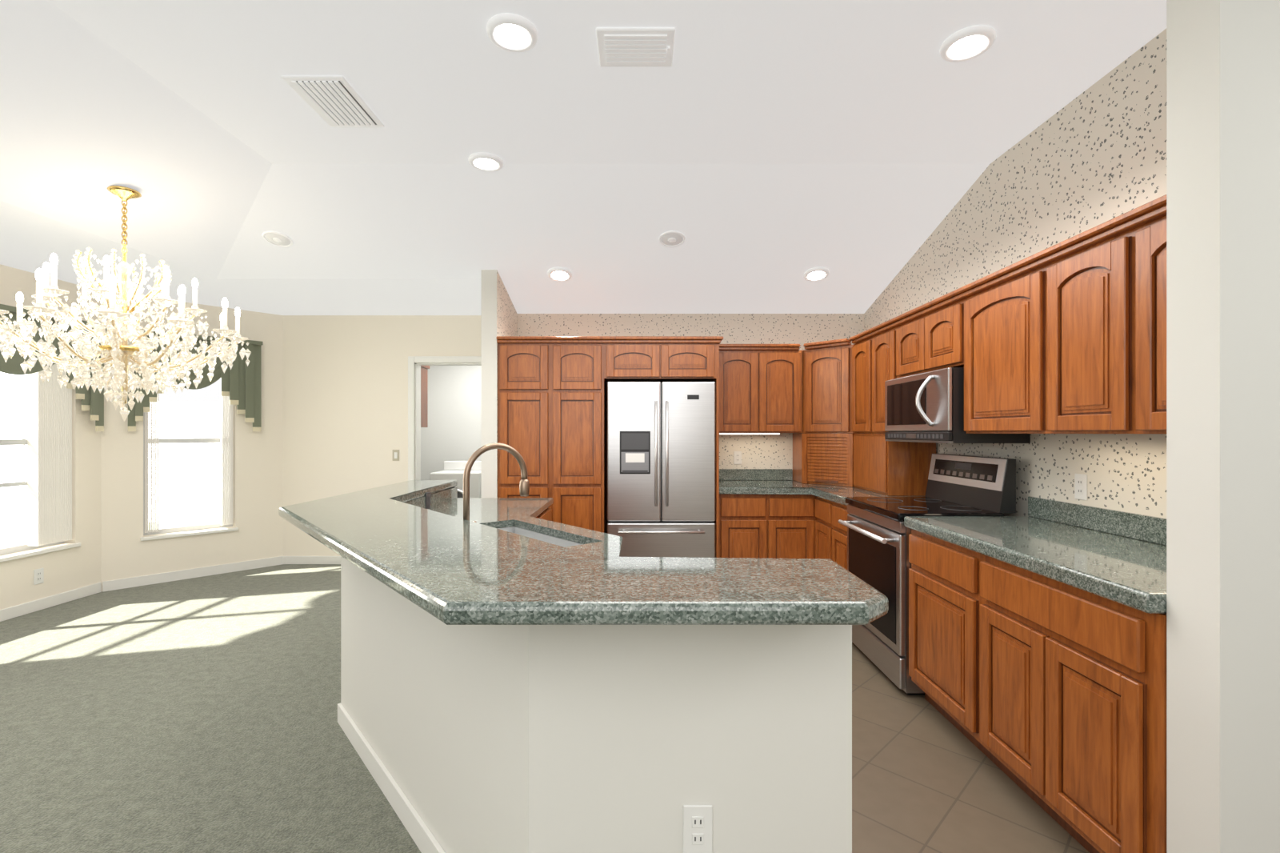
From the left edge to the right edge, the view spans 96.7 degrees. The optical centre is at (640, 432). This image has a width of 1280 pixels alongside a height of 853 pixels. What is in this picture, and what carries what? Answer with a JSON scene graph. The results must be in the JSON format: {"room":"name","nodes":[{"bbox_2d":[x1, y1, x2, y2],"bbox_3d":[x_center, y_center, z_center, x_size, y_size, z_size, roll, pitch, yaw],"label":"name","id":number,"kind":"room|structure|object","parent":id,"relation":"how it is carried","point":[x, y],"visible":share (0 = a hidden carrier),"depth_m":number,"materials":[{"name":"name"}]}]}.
{"room":"kitchen","nodes":[
{"label":"kitchen","id":0,"kind":"room"},
{"bbox_2d":[0,264,100,609],"bbox_3d":[-4.680,-0.165,0.830,0.140,3.050,8.060,0,0,0],"label":"wall","id":1,"kind":"structure","parent":0,"point":[69,569],"depth_m":4.64,"materials":[{"name":"beige paint"}]},
{"bbox_2d":[33,568,43,584],"bbox_3d":[-4.606,1.100,4.353,0.008,0.115,0.070,0,0,0],"label":"outlet","id":2,"kind":"object","parent":1,"relation":"attached to","point":[38,576],"visible":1,"depth_m":4.35,"materials":[{"name":"white plastic"}]},
{"bbox_2d":[0,439,80,562],"bbox_3d":[-4.660,0.095,3.770,0.160,1.670,1.780,0,0,0],"label":"window","id":3,"kind":"structure","parent":1,"relation":"in","point":[13,549],"depth_m":4.29,"materials":[{"name":"grey wood"}]},
{"bbox_2d":[27,363,71,546],"bbox_3d":[-4.652,0.067,3.770,0.085,1.606,1.700,0,0,0],"label":"window blinds","id":4,"kind":"object","parent":3,"relation":"attached to","point":[50,462],"visible":0.75,"depth_m":4.44,"materials":[{"name":"beige fabric"}]},
{"bbox_2d":[0,304,107,431],"bbox_3d":[-4.555,-0.458,3.670,0.103,0.895,2.340,0,0,0],"label":"valance","id":5,"kind":"object","parent":1,"relation":"attached to","point":[92,402],"visible":0.27,"depth_m":4.44,"materials":[{"name":"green fabric"}]},
{"bbox_2d":[100,297,283,591],"bbox_3d":[-4.207,-0.165,5.417,0.140,3.050,1.367,0,0,42],"label":"wall","id":6,"kind":"structure","parent":0,"point":[258,490],"depth_m":5.48,"materials":[{"name":"beige paint"}]},
{"bbox_2d":[0,556,340,621],"bbox_3d":[-3.505,1.317,1.440,2.209,0.085,8.879,0,0,0],"label":"baseboard","id":7,"kind":"structure","parent":6,"relation":"attached to","point":[19,610],"depth_m":5.11,"materials":[{"name":"white wood"}]},
{"bbox_2d":[144,377,232,532],"bbox_3d":[-4.230,0.082,5.346,0.080,1.636,0.664,0,0,42],"label":"window blinds","id":8,"kind":"object","parent":6,"relation":"attached to","point":[151,470],"visible":0.65,"depth_m":5.18,"materials":[{"name":"beige"}]},
{"bbox_2d":[140,412,238,540],"bbox_3d":[-4.238,0.110,5.352,0.160,1.700,0.724,0,0,42],"label":"window","id":9,"kind":"structure","parent":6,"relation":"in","point":[186,528],"depth_m":5.31,"materials":[{"name":"grey wood"}]},
{"bbox_2d":[128,330,263,431],"bbox_3d":[-4.132,-0.458,5.313,0.102,0.895,1.012,0,0,42],"label":"valance","id":10,"kind":"object","parent":6,"relation":"attached to","point":[241,384],"visible":0.35,"depth_m":5.52,"materials":[{"name":"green fabric"}]},
{"bbox_2d":[0,564,421,852],"bbox_3d":[-0.900,1.385,2.400,10.200,0.050,11.200,0,0,0],"label":"floor","id":11,"kind":"structure","parent":0,"point":[198,714],"depth_m":2.63,"materials":[{"name":"grey carpet"}]},
{"bbox_2d":[429,460,481,497],"bbox_3d":[-2.310,0.870,7.330,0.620,0.980,0.640,0,0,0],"label":"washer","id":12,"kind":"object","parent":11,"relation":"on","point":[454,470],"visible":0.17,"depth_m":7.05,"materials":[{"name":"white metal"}]},
{"bbox_2d":[283,315,481,555],"bbox_3d":[-2.470,-0.165,5.940,2.500,3.050,0.120,0,0,0],"label":"wall","id":13,"kind":"structure","parent":0,"point":[345,404],"depth_m":5.88,"materials":[{"name":"beige paint"}]},
{"bbox_2d":[392,449,399,460],"bbox_3d":[-2.530,0.236,5.875,0.070,0.115,0.008,0,0,0],"label":"light switch","id":14,"kind":"object","parent":13,"relation":"attached to","point":[395,454],"visible":1,"depth_m":5.87,"materials":[{"name":"beige plastic"}]},
{"bbox_2d":[408,356,481,480],"bbox_3d":[-1.968,0.287,5.931,0.865,2.145,0.138,0,0,0],"label":"door frame","id":15,"kind":"structure","parent":13,"relation":"attached to","point":[419,361],"depth_m":5.86,"materials":[{"name":"white wood"}]},
{"bbox_2d":[420,365,481,479],"bbox_3d":[-2.090,-0.165,7.960,2.220,3.050,0.120,0,0,0],"label":"wall","id":16,"kind":"structure","parent":0,"point":[452,431],"depth_m":7.88,"materials":[{"name":"white paint"}]},
{"bbox_2d":[420,365,429,427],"bbox_3d":[-2.768,-0.420,6.460,0.615,0.720,0.360,0,0,0],"label":"wall cabinet","id":17,"kind":"object","parent":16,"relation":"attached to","point":[424,396],"visible":0.23,"depth_m":6.52,"materials":[{"name":"brown wood"}]},
{"bbox_2d":[481,269,517,497],"bbox_3d":[-1.160,-0.165,5.115,0.121,3.050,1.530,0,0,0],"label":"wall","id":18,"kind":"structure","parent":0,"point":[499,315],"depth_m":4.35,"materials":[{"name":"white paint"}]},
{"bbox_2d":[0,0,1166,315],"bbox_3d":[-0.305,-1.275,2.350,9.210,0.511,11.500,0,0,0],"label":"ceiling","id":19,"kind":"structure","parent":0,"point":[762,155],"depth_m":2.93,"materials":[{"name":"grey paint"}]},
{"bbox_2d":[0,185,251,422],"bbox_3d":[-2.850,-0.696,3.140,1.153,1.279,1.153,0,0,0],"label":"chandelier","id":20,"kind":"object","parent":19,"relation":"hanging from","point":[124,350],"visible":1,"depth_m":3.03,"materials":[{"name":"glass"}]},
{"bbox_2d":[261,230,293,247],"bbox_3d":[-2.520,-1.343,3.949,0.186,0.058,0.180,0,0,0],"label":"smoke detector","id":21,"kind":"object","parent":19,"relation":"attached to","point":[278,238],"depth_m":3.94,"materials":[{"name":"grey plastic"}]},
{"bbox_2d":[280,76,384,127],"bbox_3d":[-1.410,-1.522,2.635,0.270,0.015,0.400,0,0,0],"label":"ceiling vent","id":22,"kind":"object","parent":19,"relation":"in","point":[334,101],"visible":1,"depth_m":2.60,"materials":[{"name":"grey metal"}]},
{"bbox_2d":[468,152,503,171],"bbox_3d":[-0.870,-1.524,3.200,0.194,0.039,0.194,0,0,0],"label":"recessed light","id":23,"kind":"object","parent":19,"relation":"in","point":[485,162],"visible":0.98,"depth_m":3.17,"materials":[{"name":"grey plastic"}]},
{"bbox_2d":[486,12,538,51],"bbox_3d":[-0.490,-1.524,2.170,0.194,0.039,0.194,0,0,0],"label":"recessed light","id":24,"kind":"object","parent":19,"relation":"in","point":[510,32],"visible":0.98,"depth_m":2.15,"materials":[{"name":"grey plastic"}]},
{"bbox_2d":[547,266,571,281],"bbox_3d":[-0.626,-1.225,4.399,0.194,0.076,0.188,0,0,0],"label":"recessed light","id":25,"kind":"object","parent":19,"relation":"in","point":[558,274],"visible":1,"depth_m":4.37,"materials":[{"name":"grey plastic"}]},
{"bbox_2d":[596,28,675,66],"bbox_3d":[-0.020,-1.518,2.255,0.300,0.021,0.220,0,0,0],"label":"ceiling vent","id":26,"kind":"object","parent":19,"relation":"in","point":[635,46],"visible":1,"depth_m":2.23,"materials":[{"name":"grey metal"}]},
{"bbox_2d":[658,230,685,247],"bbox_3d":[0.217,-1.343,3.949,0.186,0.058,0.180,0,0,0],"label":"smoke detector","id":27,"kind":"object","parent":19,"relation":"attached to","point":[672,238],"depth_m":3.94,"materials":[{"name":"grey plastic"}]},
{"bbox_2d":[803,267,829,281],"bbox_3d":[1.357,-1.225,4.399,0.194,0.076,0.188,0,0,0],"label":"recessed light","id":28,"kind":"object","parent":19,"relation":"in","point":[815,274],"visible":1,"depth_m":4.37,"materials":[{"name":"grey plastic"}]},
{"bbox_2d":[939,24,995,62],"bbox_3d":[1.280,-1.524,2.230,0.194,0.039,0.194,0,0,0],"label":"recessed light","id":29,"kind":"object","parent":19,"relation":"in","point":[967,43],"visible":1,"depth_m":2.21,"materials":[{"name":"grey plastic"}]},
{"bbox_2d":[340,486,851,852],"bbox_3d":[-0.457,0.868,2.648,1.914,0.984,2.603,0,0,0],"label":"wall","id":30,"kind":"structure","parent":0,"point":[557,738],"depth_m":1.35,"materials":[{"name":"white paint"}]},
{"bbox_2d":[337,703,445,852],"bbox_3d":[-0.463,1.317,2.008,1.926,0.085,1.350,0,0,0],"label":"baseboard","id":31,"kind":"structure","parent":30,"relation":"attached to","point":[422,835],"depth_m":2.08,"materials":[{"name":"white wood"}]},
{"bbox_2d":[278,480,888,624],"bbox_3d":[-0.549,0.352,2.529,2.109,0.045,2.863,0,0,0],"label":"countertop","id":32,"kind":"structure","parent":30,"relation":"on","point":[447,569],"depth_m":1.30,"materials":[{"name":"green stone"}]},
{"bbox_2d":[683,804,712,852],"bbox_3d":[0.135,0.938,1.343,0.070,0.115,0.008,0,0,0],"label":"outlet","id":33,"kind":"object","parent":30,"relation":"attached to","point":[698,828],"visible":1,"depth_m":1.34,"materials":[{"name":"white plastic"}]},
{"bbox_2d":[517,313,863,479],"bbox_3d":[0.446,-0.165,5.130,3.089,3.050,0.120,0,0,0],"label":"wall","id":34,"kind":"structure","parent":0,"point":[766,451],"depth_m":5.07,"materials":[{"name":"paint"}]},
{"bbox_2d":[605,336,669,382],"bbox_3d":[-0.035,-0.561,4.706,0.496,0.292,0.721,0,0,0],"label":"upper cabinet","id":35,"kind":"object","parent":34,"relation":"attached to","point":[628,358],"depth_m":4.35,"materials":[{"name":"brown wood"}]},
{"bbox_2d":[669,336,720,381],"bbox_3d":[0.334,-0.561,4.706,0.496,0.292,0.721,0,0,0],"label":"upper cabinet","id":36,"kind":"object","parent":34,"relation":"attached to","point":[692,358],"depth_m":4.35,"materials":[{"name":"brown wood"}]},
{"bbox_2d":[733,451,741,463],"bbox_3d":[0.863,0.225,5.066,0.070,0.115,0.008,0,0,0],"label":"outlet","id":37,"kind":"object","parent":34,"relation":"attached to","point":[737,457],"depth_m":5.06,"materials":[{"name":"white plastic"}]},
{"bbox_2d":[719,344,802,434],"bbox_3d":[0.976,-0.357,4.877,0.740,0.748,0.380,0,0,0],"label":"upper cabinet","id":38,"kind":"object","parent":34,"relation":"attached to","point":[760,389],"visible":0.94,"depth_m":4.71,"materials":[{"name":"brown wood"}]},
{"bbox_2d":[802,338,853,432],"bbox_3d":[1.664,-0.363,4.744,0.647,0.736,0.647,0,0,0],"label":"upper cabinet","id":39,"kind":"object","parent":34,"relation":"attached to","point":[826,386],"visible":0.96,"depth_m":4.56,"materials":[{"name":"brown wood"}]},
{"bbox_2d":[852,641,1089,852],"bbox_3d":[1.400,1.357,2.335,5.400,0.006,5.670,0,0,0],"label":"floor","id":40,"kind":"structure","parent":0,"point":[927,777],"depth_m":2.15,"materials":[{"name":"beige tile"}]},
{"bbox_2d":[496,336,551,507],"bbox_3d":[-0.894,0.326,4.706,0.408,2.066,0.721,0,0,0],"label":"tall cabinet","id":41,"kind":"object","parent":40,"relation":"on","point":[524,362],"depth_m":4.35,"materials":[{"name":"brown wood"}]},
{"bbox_2d":[501,507,551,527],"bbox_3d":[-0.700,0.925,2.723,1.180,0.867,2.445,0,0,0],"label":"base cabinet","id":42,"kind":"object","parent":40,"relation":"on","point":[546,514],"visible":0.06,"depth_m":3.76,"materials":[{"name":"brown wood"}]},
{"bbox_2d":[404,486,622,556],"bbox_3d":[-0.686,0.433,2.709,1.212,0.113,2.481,0,0,0],"label":"countertop","id":43,"kind":"structure","parent":42,"relation":"on","point":[523,513],"depth_m":3.08,"materials":[{"name":"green stone"}]},
{"bbox_2d":[425,492,430,508],"bbox_3d":[-1.270,0.415,3.400,0.008,0.115,0.070,0,0,0],"label":"outlet","id":44,"kind":"object","parent":43,"relation":"attached to","point":[427,500],"visible":0.92,"depth_m":3.39,"materials":[{"name":"grey"}]},
{"bbox_2d":[463,442,529,522],"bbox_3d":[-0.581,0.247,2.246,0.242,0.414,0.248,0,0,0],"label":"faucet","id":45,"kind":"object","parent":43,"relation":"on","point":[524,486],"visible":0.67,"depth_m":2.23,"materials":[{"name":"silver metal"}]},
{"bbox_2d":[497,526,581,547],"bbox_3d":[-0.572,0.595,2.539,0.442,0.206,0.792,0,0,-41],"label":"sink","id":46,"kind":"object","parent":43,"relation":"in","point":[544,538],"visible":0.06,"depth_m":2.77,"materials":[{"name":"silver metal"}]},
{"bbox_2d":[551,336,608,533],"bbox_3d":[-0.486,0.326,4.706,0.407,2.066,0.721,0,0,0],"label":"tall cabinet","id":47,"kind":"object","parent":40,"relation":"on","point":[552,410],"depth_m":4.35,"materials":[{"name":"brown wood"}]},
{"bbox_2d":[607,381,715,557],"bbox_3d":[0.159,0.482,4.682,0.841,1.755,0.716,0,0,0],"label":"refrigerator","id":48,"kind":"object","parent":40,"relation":"on","point":[661,469],"visible":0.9,"depth_m":4.38,"materials":[{"name":"grey metal"}]},
{"bbox_2d":[719,493,779,558],"bbox_3d":[0.830,0.920,4.750,0.449,0.876,0.634,0,0,0],"label":"base cabinet","id":49,"kind":"object","parent":40,"relation":"on","point":[768,526],"depth_m":4.43,"materials":[{"name":"brown wood"}]},
{"bbox_2d":[719,468,925,505],"bbox_3d":[1.297,0.403,4.367,1.382,0.155,1.402,0,0,0],"label":"countertop","id":50,"kind":"structure","parent":49,"relation":"on","point":[756,482],"depth_m":4.44,"materials":[{"name":"green stone"}]},
{"bbox_2d":[792,432,935,495],"bbox_3d":[1.662,0.215,4.438,0.650,0.416,1.259,0,0,0],"label":"appliance garage","id":51,"kind":"object","parent":50,"relation":"on","point":[877,463],"visible":1,"depth_m":4.20,"materials":[{"name":"brown wood"}]},
{"bbox_2d":[780,494,816,558],"bbox_3d":[1.149,0.920,4.750,0.449,0.876,0.634,0,0,0],"label":"base cabinet","id":52,"kind":"object","parent":40,"relation":"on","point":[798,518],"depth_m":4.44,"materials":[{"name":"brown wood"}]},
{"bbox_2d":[814,496,849,569],"bbox_3d":[1.670,0.920,4.059,0.634,0.877,0.791,0,0,0],"label":"base cabinet","id":53,"kind":"object","parent":40,"relation":"on","point":[830,537],"visible":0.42,"depth_m":4.08,"materials":[{"name":"brown wood"}]},
{"bbox_2d":[838,453,1015,695],"bbox_3d":[1.583,0.748,3.282,0.663,1.225,0.760,0,0,0],"label":"range","id":54,"kind":"object","parent":40,"relation":"on","point":[878,532],"visible":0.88,"depth_m":3.10,"materials":[{"name":"silver metal"}]},
{"bbox_2d":[908,528,969,739],"bbox_3d":[1.670,0.920,2.596,0.634,0.876,0.600,0,0,0],"label":"base cabinet","id":55,"kind":"object","parent":40,"relation":"on","point":[939,571],"depth_m":2.58,"materials":[{"name":"brown wood"}]},
{"bbox_2d":[969,549,1166,852],"bbox_3d":[1.670,0.920,1.897,0.634,0.876,0.799,0,0,0],"label":"base cabinet","id":56,"kind":"object","parent":40,"relation":"on","point":[1048,695],"depth_m":1.79,"materials":[{"name":"brown wood"}]},
{"bbox_2d":[904,496,1166,613],"bbox_3d":[1.661,0.403,2.196,0.653,0.155,1.397,0,0,0],"label":"countertop","id":57,"kind":"structure","parent":56,"relation":"on","point":[1118,556],"depth_m":2.17,"materials":[{"name":"green stone"}]},
{"bbox_2d":[864,28,1166,518],"bbox_3d":[2.050,-0.165,3.245,0.120,3.050,3.890,0,0,0],"label":"wall","id":58,"kind":"structure","parent":0,"point":[1094,155],"depth_m":2.65,"materials":[{"name":"paint"}]},
{"bbox_2d":[848,332,867,432],"bbox_3d":[1.810,-0.351,4.236,0.354,0.712,0.383,0,0,0],"label":"upper cabinet","id":59,"kind":"object","parent":58,"relation":"attached to","point":[860,348],"depth_m":4.24,"materials":[{"name":"brown wood"}]},
{"bbox_2d":[868,319,893,432],"bbox_3d":[1.810,-0.351,3.853,0.354,0.712,0.383,0,0,0],"label":"upper cabinet","id":60,"kind":"object","parent":58,"relation":"attached to","point":[881,339],"depth_m":3.91,"materials":[{"name":"brown wood"}]},
{"bbox_2d":[893,309,915,379],"bbox_3d":[1.810,-0.528,3.439,0.354,0.357,0.446,0,0,0],"label":"upper cabinet","id":61,"kind":"object","parent":58,"relation":"attached to","point":[904,326],"depth_m":3.52,"materials":[{"name":"brown wood"}]},
{"bbox_2d":[916,290,960,374],"bbox_3d":[1.810,-0.528,3.121,0.354,0.357,0.446,0,0,0],"label":"upper cabinet","id":62,"kind":"object","parent":58,"relation":"attached to","point":[938,323],"depth_m":3.12,"materials":[{"name":"brown wood"}]},
{"bbox_2d":[884,367,1029,443],"bbox_3d":[1.738,-0.139,3.282,0.497,0.387,0.758,0,0,0],"label":"microwave","id":63,"kind":"object","parent":62,"relation":"attached to","point":[926,407],"visible":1,"depth_m":3.06,"materials":[{"name":"silver metal"}]},
{"bbox_2d":[960,255,1037,433],"bbox_3d":[1.810,-0.351,2.604,0.354,0.712,0.588,0,0,0],"label":"upper cabinet","id":64,"kind":"object","parent":58,"relation":"attached to","point":[999,313],"depth_m":2.58,"materials":[{"name":"brown wood"}]},
{"bbox_2d":[1037,220,1120,433],"bbox_3d":[1.810,-0.351,2.105,0.354,0.712,0.410,0,0,0],"label":"upper cabinet","id":65,"kind":"object","parent":58,"relation":"attached to","point":[1068,336],"depth_m":2.11,"materials":[{"name":"brown wood"}]},
{"bbox_2d":[1074,473,1087,499],"bbox_3d":[1.986,0.245,2.568,0.008,0.115,0.070,0,0,0],"label":"outlet","id":66,"kind":"object","parent":58,"relation":"attached to","point":[1080,486],"visible":1,"depth_m":2.56,"materials":[{"name":"white plastic"}]},
{"bbox_2d":[1120,197,1166,433],"bbox_3d":[1.810,-0.351,1.700,0.354,0.712,0.400,0,0,0],"label":"upper cabinet","id":67,"kind":"object","parent":58,"relation":"attached to","point":[1143,233],"depth_m":1.85,"materials":[{"name":"brown wood"}]},
{"bbox_2d":[1166,0,1279,852],"bbox_3d":[2.740,-0.165,1.424,2.720,3.050,0.138,0,0,0],"label":"wall","id":68,"kind":"structure","parent":0,"point":[1222,426],"depth_m":1.35,"materials":[{"name":"white paint"}]},
{"label":"outside","id":69,"kind":"structure","parent":0,"visible":0},
{"bbox_2d":[0,522,216,547],"bbox_3d":[-9.400,1.450,3.000,9.200,0.060,18.000,0,0,0],"label":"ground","id":70,"kind":"structure","parent":69,"point":[10,542],"depth_m":7.71,"materials":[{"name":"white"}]},
{"bbox_2d":[0,372,219,539],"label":"window","id":71,"kind":"structure","parent":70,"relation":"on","point":[189,482],"depth_m":9.00,"materials":[{"name":"white"}]}
]}

